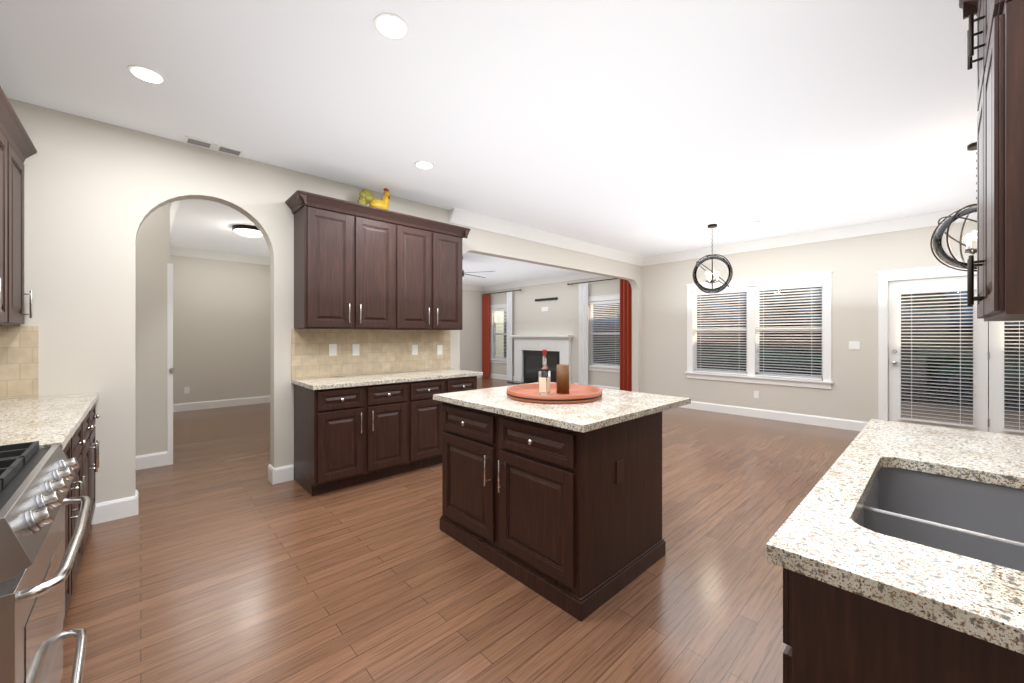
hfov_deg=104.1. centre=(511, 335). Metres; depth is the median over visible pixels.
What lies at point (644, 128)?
ceiling
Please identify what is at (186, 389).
outlet
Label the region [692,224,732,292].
chandelier
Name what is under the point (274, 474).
baseboard
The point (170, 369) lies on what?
door
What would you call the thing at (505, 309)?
window blind
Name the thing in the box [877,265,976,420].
door frame
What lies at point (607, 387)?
baseboard
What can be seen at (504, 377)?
baseboard
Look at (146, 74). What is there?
recessed light
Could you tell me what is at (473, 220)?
crown molding
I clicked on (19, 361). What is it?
backsplash
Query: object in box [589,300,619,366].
window blind
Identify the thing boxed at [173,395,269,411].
baseboard
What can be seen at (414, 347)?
outlet
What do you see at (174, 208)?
crown molding
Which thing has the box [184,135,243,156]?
ceiling vent
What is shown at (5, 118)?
upper cabinet
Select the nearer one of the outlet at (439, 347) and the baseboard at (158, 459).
the baseboard at (158, 459)
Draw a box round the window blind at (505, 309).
[493,308,506,359]
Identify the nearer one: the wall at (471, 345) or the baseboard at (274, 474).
the baseboard at (274, 474)
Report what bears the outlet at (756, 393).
attached to the wall at (855, 264)
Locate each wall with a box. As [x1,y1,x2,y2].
[8,98,640,523]
[136,203,169,455]
[170,255,269,403]
[460,290,483,371]
[484,276,619,387]
[641,220,976,421]
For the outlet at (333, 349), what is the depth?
3.93 m
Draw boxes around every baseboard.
[92,490,137,521]
[136,451,166,469]
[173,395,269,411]
[268,464,293,481]
[490,374,513,380]
[574,383,619,389]
[680,401,867,430]
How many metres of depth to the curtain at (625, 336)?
8.94 m
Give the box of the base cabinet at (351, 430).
[291,369,482,495]
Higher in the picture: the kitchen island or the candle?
the candle
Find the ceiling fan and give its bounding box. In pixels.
[462,256,493,280]
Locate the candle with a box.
[557,364,568,393]
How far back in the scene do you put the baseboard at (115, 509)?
2.90 m
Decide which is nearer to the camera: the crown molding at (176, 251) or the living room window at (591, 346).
the crown molding at (176, 251)
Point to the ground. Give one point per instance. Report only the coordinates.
(938, 408)
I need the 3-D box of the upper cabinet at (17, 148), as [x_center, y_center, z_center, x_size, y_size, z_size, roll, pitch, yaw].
[-3.171,-0.642,2.337,0.350,1.164,0.451,0,0,-43]
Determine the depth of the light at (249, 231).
5.60 m
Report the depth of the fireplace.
10.90 m
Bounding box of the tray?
[507,383,601,403]
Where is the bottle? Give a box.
[539,350,549,394]
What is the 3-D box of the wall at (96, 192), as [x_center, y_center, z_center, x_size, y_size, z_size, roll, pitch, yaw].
[-0.245,-0.095,5.465,9.200,2.870,0.140,0,0,-43]
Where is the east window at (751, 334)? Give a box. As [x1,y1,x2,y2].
[685,270,832,388]
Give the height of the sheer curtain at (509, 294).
2.584 m
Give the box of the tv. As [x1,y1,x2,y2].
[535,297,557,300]
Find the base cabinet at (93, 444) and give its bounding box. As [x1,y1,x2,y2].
[88,405,99,532]
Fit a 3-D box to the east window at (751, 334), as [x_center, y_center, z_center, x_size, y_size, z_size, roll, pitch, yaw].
[3.955,-0.075,6.589,0.165,1.720,2.130,0,0,-43]
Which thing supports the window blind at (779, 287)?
attached to the east window at (751, 334)
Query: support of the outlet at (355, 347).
attached to the backsplash at (385, 351)
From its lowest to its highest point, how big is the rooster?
0.298 m
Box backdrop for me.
[504,287,1023,411]
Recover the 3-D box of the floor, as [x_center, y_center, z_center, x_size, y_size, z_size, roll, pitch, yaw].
[0.313,1.400,4.864,9.720,0.120,13.900,0,0,-43]
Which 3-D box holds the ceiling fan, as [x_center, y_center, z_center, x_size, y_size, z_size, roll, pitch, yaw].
[-1.033,-1.289,7.819,1.408,0.480,1.385,0,0,-43]
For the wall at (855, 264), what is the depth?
5.94 m
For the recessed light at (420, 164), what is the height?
0.006 m
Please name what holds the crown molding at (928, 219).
attached to the wall at (855, 264)
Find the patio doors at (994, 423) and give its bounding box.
[889,276,1023,435]
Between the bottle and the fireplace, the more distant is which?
the fireplace
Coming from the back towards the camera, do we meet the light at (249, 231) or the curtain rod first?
the curtain rod
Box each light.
[127,65,165,83]
[232,225,262,237]
[374,13,408,39]
[415,161,433,168]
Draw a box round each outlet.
[184,387,189,393]
[329,344,336,355]
[352,344,359,355]
[412,345,417,354]
[437,345,441,354]
[754,391,758,397]
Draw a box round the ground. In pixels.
[901,402,1023,431]
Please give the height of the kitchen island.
0.895 m
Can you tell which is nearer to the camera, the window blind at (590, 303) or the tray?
the tray
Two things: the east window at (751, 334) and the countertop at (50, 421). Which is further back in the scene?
the east window at (751, 334)
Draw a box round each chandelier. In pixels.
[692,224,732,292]
[930,142,976,271]
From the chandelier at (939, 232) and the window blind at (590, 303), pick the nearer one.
the chandelier at (939, 232)
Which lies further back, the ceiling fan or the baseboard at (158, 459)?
the ceiling fan
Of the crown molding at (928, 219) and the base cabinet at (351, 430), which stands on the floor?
the base cabinet at (351, 430)
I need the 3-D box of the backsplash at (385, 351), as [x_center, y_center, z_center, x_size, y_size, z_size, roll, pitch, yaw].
[-1.398,0.175,4.289,1.750,0.468,0.011,0,0,-43]
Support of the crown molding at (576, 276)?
attached to the wall at (560, 316)
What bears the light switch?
attached to the wall at (855, 264)
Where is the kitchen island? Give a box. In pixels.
[433,398,665,621]
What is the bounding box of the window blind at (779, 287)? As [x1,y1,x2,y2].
[693,281,822,379]
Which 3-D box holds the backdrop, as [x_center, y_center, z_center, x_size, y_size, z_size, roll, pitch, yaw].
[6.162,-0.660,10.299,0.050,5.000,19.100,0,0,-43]
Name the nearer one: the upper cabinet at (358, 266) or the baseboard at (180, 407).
the upper cabinet at (358, 266)
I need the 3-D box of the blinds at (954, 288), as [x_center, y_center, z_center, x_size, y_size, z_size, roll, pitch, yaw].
[5.649,0.250,4.732,0.065,1.720,1.552,0,0,-43]
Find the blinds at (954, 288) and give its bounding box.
[898,284,1023,432]
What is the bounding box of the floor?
[60,377,860,682]
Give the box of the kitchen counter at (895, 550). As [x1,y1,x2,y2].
[766,419,1023,682]
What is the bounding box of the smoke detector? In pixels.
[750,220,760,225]
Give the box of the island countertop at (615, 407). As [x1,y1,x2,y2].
[433,382,690,433]
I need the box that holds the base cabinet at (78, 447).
[62,417,87,627]
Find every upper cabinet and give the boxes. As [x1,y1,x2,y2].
[0,102,11,325]
[12,122,27,325]
[285,190,470,329]
[959,0,1023,320]
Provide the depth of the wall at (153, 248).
4.05 m
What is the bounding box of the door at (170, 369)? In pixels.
[167,263,174,464]
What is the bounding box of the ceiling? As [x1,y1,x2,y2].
[0,0,977,285]
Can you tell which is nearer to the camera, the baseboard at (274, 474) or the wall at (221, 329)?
the baseboard at (274, 474)
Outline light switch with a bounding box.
[849,341,859,349]
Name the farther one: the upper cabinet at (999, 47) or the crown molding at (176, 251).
the crown molding at (176, 251)
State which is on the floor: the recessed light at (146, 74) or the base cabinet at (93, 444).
the base cabinet at (93, 444)
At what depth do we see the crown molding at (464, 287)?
12.27 m
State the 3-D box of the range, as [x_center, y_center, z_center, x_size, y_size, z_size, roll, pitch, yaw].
[-1.645,0.860,1.025,0.756,0.960,0.834,0,0,-43]
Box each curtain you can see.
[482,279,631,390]
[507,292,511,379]
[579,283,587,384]
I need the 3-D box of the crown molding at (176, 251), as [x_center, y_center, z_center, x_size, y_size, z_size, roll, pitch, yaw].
[-5.358,-1.458,7.367,1.500,0.144,0.113,0,0,-43]
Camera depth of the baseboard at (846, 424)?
6.24 m
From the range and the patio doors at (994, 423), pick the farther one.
the patio doors at (994, 423)
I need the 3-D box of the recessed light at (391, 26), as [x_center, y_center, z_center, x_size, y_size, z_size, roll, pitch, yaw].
[-0.597,-1.526,1.981,0.169,0.006,0.169,0,0,8]
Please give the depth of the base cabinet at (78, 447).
1.94 m
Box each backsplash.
[0,326,38,398]
[291,329,449,378]
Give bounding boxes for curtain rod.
[481,278,617,294]
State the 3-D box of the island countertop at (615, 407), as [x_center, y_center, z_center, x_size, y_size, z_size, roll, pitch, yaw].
[0.308,0.427,2.676,1.145,0.035,1.280,0,0,-43]
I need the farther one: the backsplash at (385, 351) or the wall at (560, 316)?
the wall at (560, 316)
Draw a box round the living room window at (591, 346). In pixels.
[490,294,619,372]
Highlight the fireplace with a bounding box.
[507,335,572,383]
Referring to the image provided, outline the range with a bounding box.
[0,441,90,682]
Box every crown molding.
[170,200,180,247]
[170,246,269,264]
[449,208,645,265]
[462,284,481,290]
[482,272,601,291]
[642,208,976,265]
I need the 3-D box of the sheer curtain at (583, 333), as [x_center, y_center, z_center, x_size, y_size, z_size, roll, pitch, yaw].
[1.738,0.028,9.724,0.039,2.584,0.280,0,0,-43]
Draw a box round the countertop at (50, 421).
[0,393,98,448]
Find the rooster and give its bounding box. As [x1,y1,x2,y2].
[358,188,390,209]

